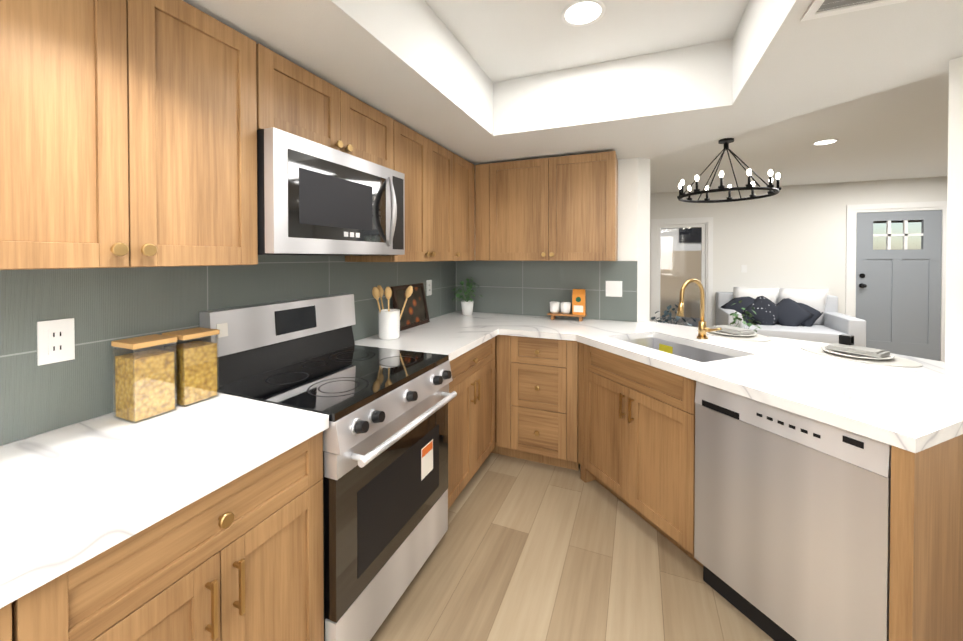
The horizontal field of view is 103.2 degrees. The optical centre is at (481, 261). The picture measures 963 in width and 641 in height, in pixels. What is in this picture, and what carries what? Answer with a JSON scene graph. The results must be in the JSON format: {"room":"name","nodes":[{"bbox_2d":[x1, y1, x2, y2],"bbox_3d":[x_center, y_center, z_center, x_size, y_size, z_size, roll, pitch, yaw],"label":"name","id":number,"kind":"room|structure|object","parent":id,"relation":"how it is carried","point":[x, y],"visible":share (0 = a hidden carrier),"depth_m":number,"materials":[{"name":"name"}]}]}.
{"room":"kitchen","nodes":[
{"label":"kitchen","id":0,"kind":"room"},
{"bbox_2d":[1,255,327,445],"bbox_3d":[-0.459,0.087,3.001,0.120,2.550,8.900,0,1,22],"label":"wall","id":1,"kind":"structure","parent":0,"point":[96,417],"depth_m":1.09,"materials":[{"name":"white paint"}]},
{"bbox_2d":[0,0,263,269],"bbox_3d":[-1.042,-0.356,0.983,0.329,0.742,0.757,0,1,22],"label":"upper cabinet","id":2,"kind":"object","parent":1,"relation":"attached to","point":[128,132],"depth_m":0.94,"materials":[{"name":"brown wood"}]},
{"bbox_2d":[0,255,455,445],"bbox_3d":[-0.950,0.217,1.642,0.008,0.488,3.772,0,1,22],"label":"backsplash","id":3,"kind":"structure","parent":1,"relation":"attached to","point":[103,307],"depth_m":1.19,"materials":[{"name":"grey tile"}]},
{"bbox_2d":[37,318,74,365],"bbox_3d":[-1.180,0.221,1.060,0.008,0.118,0.072,0,1,22],"label":"outlet","id":4,"kind":"object","parent":3,"relation":"attached to","point":[55,341],"visible":1,"depth_m":1.06,"materials":[{"name":"white plastic"}]},
{"bbox_2d":[426,280,431,295],"bbox_3d":[-0.404,0.203,2.947,0.008,0.118,0.072,0,1,22],"label":"outlet","id":5,"kind":"object","parent":3,"relation":"attached to","point":[428,287],"visible":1,"depth_m":2.94,"materials":[{"name":"white plastic"}]},
{"bbox_2d":[264,47,395,170],"bbox_3d":[-0.751,-0.592,1.686,0.329,0.286,0.760,0,1,22],"label":"upper cabinet","id":6,"kind":"object","parent":1,"relation":"attached to","point":[298,102],"depth_m":1.54,"materials":[{"name":"brown wood"}]},
{"bbox_2d":[257,127,404,255],"bbox_3d":[-0.686,-0.236,1.664,0.456,0.417,0.758,0,1,22],"label":"microwave","id":7,"kind":"object","parent":6,"relation":"attached to","point":[314,198],"visible":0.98,"depth_m":1.45,"materials":[{"name":"silver metal"}]},
{"bbox_2d":[345,121,459,261],"bbox_3d":[-0.462,-0.372,2.390,0.329,0.742,0.748,0,1,22],"label":"upper cabinet","id":8,"kind":"object","parent":1,"relation":"attached to","point":[431,171],"depth_m":2.29,"materials":[{"name":"brown wood"}]},
{"bbox_2d":[460,157,474,260],"bbox_3d":[-0.285,-0.377,2.820,0.329,0.742,0.424,0,1,22],"label":"upper cabinet","id":9,"kind":"object","parent":1,"relation":"attached to","point":[467,169],"depth_m":2.85,"materials":[{"name":"brown wood"}]},
{"bbox_2d":[459,158,649,321],"bbox_3d":[0.523,0.136,3.148,1.585,2.450,0.120,0,1,22],"label":"wall","id":10,"kind":"structure","parent":0,"point":[633,209],"depth_m":2.84,"materials":[{"name":"white paint"}]},
{"bbox_2d":[475,151,617,260],"bbox_3d":[0.482,-0.378,2.899,1.025,0.742,0.356,0,1,22],"label":"upper cabinet","id":11,"kind":"object","parent":10,"relation":"attached to","point":[562,208],"visible":1,"depth_m":2.74,"materials":[{"name":"brown wood"}]},
{"bbox_2d":[456,260,636,321],"bbox_3d":[0.459,0.218,3.107,1.498,0.451,0.008,0,1,22],"label":"backsplash","id":12,"kind":"structure","parent":10,"relation":"attached to","point":[531,288],"depth_m":3.08,"materials":[{"name":"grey tile"}]},
{"bbox_2d":[606,281,621,296],"bbox_3d":[0.997,0.206,2.875,0.118,0.118,0.008,0,1,22],"label":"light switch","id":13,"kind":"object","parent":12,"relation":"attached to","point":[613,288],"visible":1,"depth_m":2.87,"materials":[{"name":"white plastic"}]},
{"bbox_2d":[370,453,773,640],"bbox_3d":[2.602,1.426,1.756,6.740,0.100,8.900,0,1,22],"label":"floor","id":14,"kind":"structure","parent":0,"point":[526,550],"depth_m":1.67,"materials":[{"name":"brown wood"}]},
{"bbox_2d":[0,431,323,640],"bbox_3d":[-1.059,0.954,0.536,0.631,0.873,1.627,0,1,22],"label":"base cabinet","id":15,"kind":"object","parent":14,"relation":"on","point":[240,558],"visible":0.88,"depth_m":0.87,"materials":[{"name":"brown wood"}]},
{"bbox_2d":[0,392,328,608],"bbox_3d":[-1.067,0.495,0.534,0.633,0.040,1.627,0,1,22],"label":"countertop","id":16,"kind":"structure","parent":15,"relation":"on","point":[74,495],"depth_m":0.86,"materials":[{"name":"stone"}]},
{"bbox_2d":[111,334,176,423],"bbox_3d":[-1.026,0.351,1.166,0.114,0.231,0.114,0,1,22],"label":"pasta jar","id":17,"kind":"object","parent":16,"relation":"on","point":[144,384],"visible":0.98,"depth_m":1.13,"materials":[{"name":"clear glass"}]},
{"bbox_2d":[162,327,219,407],"bbox_3d":[-0.977,0.350,1.286,0.114,0.231,0.114,0,1,22],"label":"pasta jar","id":18,"kind":"object","parent":16,"relation":"on","point":[196,372],"visible":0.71,"depth_m":1.26,"materials":[{"name":"clear glass"}]},
{"bbox_2d":[199,294,456,640],"bbox_3d":[-0.567,0.780,1.627,0.708,1.195,0.757,0,1,22],"label":"range","id":19,"kind":"object","parent":14,"relation":"on","point":[385,481],"visible":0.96,"depth_m":1.46,"materials":[{"name":"silver metal"}]},
{"bbox_2d":[448,337,494,508],"bbox_3d":[-0.311,0.933,2.351,0.631,0.873,0.758,0,1,22],"label":"base cabinet","id":20,"kind":"object","parent":14,"relation":"on","point":[471,425],"visible":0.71,"depth_m":2.21,"materials":[{"name":"brown wood"}]},
{"bbox_2d":[491,335,579,470],"bbox_3d":[0.184,0.927,2.881,1.144,0.873,0.626,0,1,22],"label":"base cabinet","id":21,"kind":"object","parent":14,"relation":"on","point":[536,399],"visible":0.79,"depth_m":2.51,"materials":[{"name":"brown wood"}]},
{"bbox_2d":[578,342,681,546],"bbox_3d":[0.771,0.937,2.026,0.584,0.872,0.582,0,1,22],"label":"base cabinet","id":22,"kind":"object","parent":14,"relation":"on","point":[636,436],"depth_m":1.98,"materials":[{"name":"brown wood"}]},
{"bbox_2d":[678,376,702,566],"bbox_3d":[1.177,0.940,1.779,0.464,0.872,0.434,0,1,22],"label":"base cabinet","id":23,"kind":"object","parent":14,"relation":"on","point":[686,400],"depth_m":1.68,"materials":[{"name":"brown wood"}]},
{"bbox_2d":[730,300,760,331],"bbox_3d":[2.976,0.894,4.323,0.294,0.906,0.339,0,1,22],"label":"potted plant","id":24,"kind":"object","parent":14,"relation":"on","point":[740,319],"visible":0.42,"depth_m":4.35,"materials":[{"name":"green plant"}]},
{"bbox_2d":[716,287,865,346],"bbox_3d":[4.135,0.853,5.265,1.420,0.967,0.930,0,1,22],"label":"loveseat","id":25,"kind":"object","parent":14,"relation":"on","point":[813,315],"visible":0.54,"depth_m":5.20,"materials":[{"name":"white fabric"}]},
{"bbox_2d":[694,381,890,640],"bbox_3d":[1.300,0.947,1.470,0.594,0.866,0.604,0,1,-23],"label":"dishwasher","id":26,"kind":"object","parent":14,"relation":"on","point":[792,529],"visible":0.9,"depth_m":1.30,"materials":[{"name":"silver metal"}]},
{"bbox_2d":[889,434,962,640],"bbox_3d":[1.407,0.947,1.154,0.425,0.872,0.425,0,1,22],"label":"base cabinet","id":27,"kind":"object","parent":14,"relation":"on","point":[926,587],"depth_m":1.06,"materials":[{"name":"brown wood"}]},
{"bbox_2d":[354,311,962,452],"bbox_3d":[0.802,0.581,2.111,2.890,0.247,1.760,0,1,22],"label":"countertop","id":28,"kind":"structure","parent":27,"relation":"on","point":[915,409],"depth_m":1.65,"materials":[{"name":"stone"}]},
{"bbox_2d":[372,285,412,339],"bbox_3d":[-0.551,0.299,2.268,0.227,0.310,0.202,0,1,22],"label":"utensil crock","id":29,"kind":"object","parent":28,"relation":"on","point":[389,323],"visible":1,"depth_m":2.22,"materials":[{"name":"white ceramic"}]},
{"bbox_2d":[390,283,429,330],"bbox_3d":[-0.487,0.305,2.647,0.075,0.285,0.380,0,1,22],"label":"picture frame","id":30,"kind":"object","parent":28,"relation":"on","point":[415,313],"visible":0.75,"depth_m":2.64,"materials":[{"name":"brown wood"}]},
{"bbox_2d":[451,277,482,315],"bbox_3d":[-0.123,0.285,3.164,0.268,0.318,0.265,0,1,22],"label":"potted plant","id":31,"kind":"object","parent":28,"relation":"on","point":[467,306],"visible":1,"depth_m":3.14,"materials":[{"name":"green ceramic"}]},
{"bbox_2d":[547,289,586,321],"bbox_3d":[0.656,0.328,2.928,0.280,0.238,0.100,0,1,22],"label":"tray","id":32,"kind":"object","parent":28,"relation":"on","point":[579,303],"visible":1,"depth_m":2.88,"materials":[{"name":"brown wood"}]},
{"bbox_2d":[676,279,721,338],"bbox_3d":[1.258,0.277,2.219,0.234,0.356,0.178,0,1,22],"label":"faucet","id":33,"kind":"object","parent":28,"relation":"on","point":[702,330],"visible":1,"depth_m":2.24,"materials":[{"name":"gold metal"}]},
{"bbox_2d":[697,325,770,341],"bbox_3d":[1.560,0.433,2.379,0.360,0.040,0.379,0,1,22],"label":"place setting","id":34,"kind":"object","parent":28,"relation":"on","point":[732,332],"visible":0.98,"depth_m":2.30,"materials":[{"name":"white ceramic"}]},
{"bbox_2d":[801,334,922,367],"bbox_3d":[1.829,0.417,1.862,0.383,0.085,0.356,0,1,22],"label":"place setting","id":35,"kind":"object","parent":28,"relation":"on","point":[845,348],"visible":1,"depth_m":1.81,"materials":[{"name":"white ceramic"}]},
{"bbox_3d":[1.744,1.044,3.478,0.320,0.625,0.320,0,1,22],"label":"stand","id":36,"kind":"object","parent":14,"relation":"on","visible":0},
{"bbox_2d":[651,302,695,326],"bbox_3d":[1.743,0.549,3.477,0.376,0.364,0.362,0,1,22],"label":"potted plant","id":37,"kind":"object","parent":36,"relation":"on","point":[669,307],"visible":0.38,"depth_m":3.44,"materials":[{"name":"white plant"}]},
{"bbox_2d":[183,0,962,164],"bbox_3d":[0.143,-0.901,0.689,2.745,0.319,4.865,0,1,22],"label":"ceiling","id":38,"kind":"structure","parent":0,"point":[413,65],"depth_m":1.69,"materials":[{"name":"white paint"}]},
{"bbox_2d":[801,0,906,20],"bbox_3d":[0.976,-0.738,0.843,0.240,0.010,0.620,0,1,22],"label":"ceiling vent","id":39,"kind":"object","parent":38,"relation":"in","point":[816,9],"visible":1,"depth_m":1.11,"materials":[{"name":"white"}]},
{"bbox_2d":[425,0,948,193],"bbox_3d":[2.602,-1.123,1.727,6.740,0.100,8.900,0,1,22],"label":"ceiling","id":40,"kind":"structure","parent":0,"point":[900,132],"depth_m":2.57,"materials":[{"name":"white paint"}]},
{"bbox_2d":[561,0,605,26],"bbox_3d":[0.437,-1.069,1.645,0.186,0.005,0.186,0,1,22],"label":"recessed light","id":41,"kind":"object","parent":40,"relation":"in","point":[579,13],"visible":1,"depth_m":1.64,"materials":[{"name":"white"}]},
{"bbox_2d":[677,138,781,202],"bbox_3d":[2.199,-0.836,3.432,0.767,0.512,0.767,0,1,22],"label":"chandelier","id":42,"kind":"object","parent":40,"relation":"hanging from","point":[750,185],"visible":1,"depth_m":3.38,"materials":[{"name":"black metal"}]},
{"bbox_2d":[812,139,838,145],"bbox_3d":[3.145,-1.090,3.493,0.186,0.005,0.186,0,1,22],"label":"recessed light","id":43,"kind":"object","parent":40,"relation":"in","point":[824,142],"visible":0.96,"depth_m":3.50,"materials":[{"name":"white"}]},
{"bbox_2d":[650,176,947,325],"bbox_3d":[4.270,0.106,5.795,6.500,2.450,0.132,0,1,22],"label":"wall","id":44,"kind":"structure","parent":0,"point":[792,237],"depth_m":5.63,"materials":[{"name":"white paint"}]},
{"bbox_2d":[657,224,705,326],"bbox_3d":[3.242,0.360,6.217,0.694,1.923,0.040,0,1,22],"label":"door","id":45,"kind":"structure","parent":44,"relation":"in","point":[702,253],"depth_m":6.22,"materials":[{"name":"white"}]},
{"bbox_2d":[651,217,712,327],"bbox_3d":[3.241,0.313,6.213,0.890,2.025,0.126,0,1,22],"label":"door frame","id":46,"kind":"structure","parent":44,"relation":"attached to","point":[708,221],"depth_m":6.06,"materials":[{"name":"white wood"}]},
{"bbox_2d":[741,265,746,272],"bbox_3d":[4.016,0.110,5.835,0.072,0.116,0.008,0,1,22],"label":"light switch","id":47,"kind":"object","parent":44,"relation":"attached to","point":[743,268],"visible":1,"depth_m":5.83,"materials":[{"name":"white plastic"}]},
{"bbox_2d":[845,201,946,361],"bbox_3d":[5.659,0.272,5.217,1.090,2.130,0.126,0,1,22],"label":"door frame","id":48,"kind":"structure","parent":44,"relation":"attached to","point":[851,219],"depth_m":5.22,"materials":[{"name":"white paint"}]},
{"bbox_2d":[856,210,941,360],"bbox_3d":[5.635,0.328,5.158,0.860,2.011,0.136,0,1,22],"label":"entry door","id":49,"kind":"structure","parent":44,"relation":"in","point":[898,301],"depth_m":5.17,"materials":[{"name":"grey paint"}]},
{"bbox_2d":[945,56,962,388],"bbox_3d":[1.133,0.334,-0.275,0.170,2.130,3.809,0,1,22],"label":"wall","id":50,"kind":"structure","parent":0,"point":[954,328],"depth_m":1.41,"materials":[{"name":"white paint"}]},
{"label":"outside","id":51,"kind":"structure","parent":0,"visible":0},
{"bbox_2d":[660,316,699,326],"bbox_3d":[8.474,1.322,12.737,15.000,0.100,15.880,0,1,22],"label":"ground","id":52,"kind":"structure","parent":51,"point":[694,323],"depth_m":8.40,"materials":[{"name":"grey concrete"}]},
{"bbox_2d":[661,228,701,250],"bbox_3d":[7.743,-0.927,16.191,9.600,4.320,6.800,0,1,22],"label":"building","id":53,"kind":"structure","parent":52,"relation":"on","point":[686,241],"depth_m":13.24,"materials":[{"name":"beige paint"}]},
{"bbox_2d":[660,249,902,317],"bbox_3d":[6.662,0.537,8.326,15.000,1.570,0.200,0,1,22],"label":"wall","id":54,"kind":"structure","parent":52,"relation":"on","point":[670,283],"depth_m":9.02,"materials":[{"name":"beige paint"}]},
{"bbox_2d":[661,220,920,228],"bbox_3d":[4.289,0.233,6.498,8.000,2.220,1.180,0,1,22],"label":"patio cover","id":55,"kind":"object","parent":52,"relation":"on","point":[873,222],"depth_m":6.12,"materials":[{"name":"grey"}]}
]}

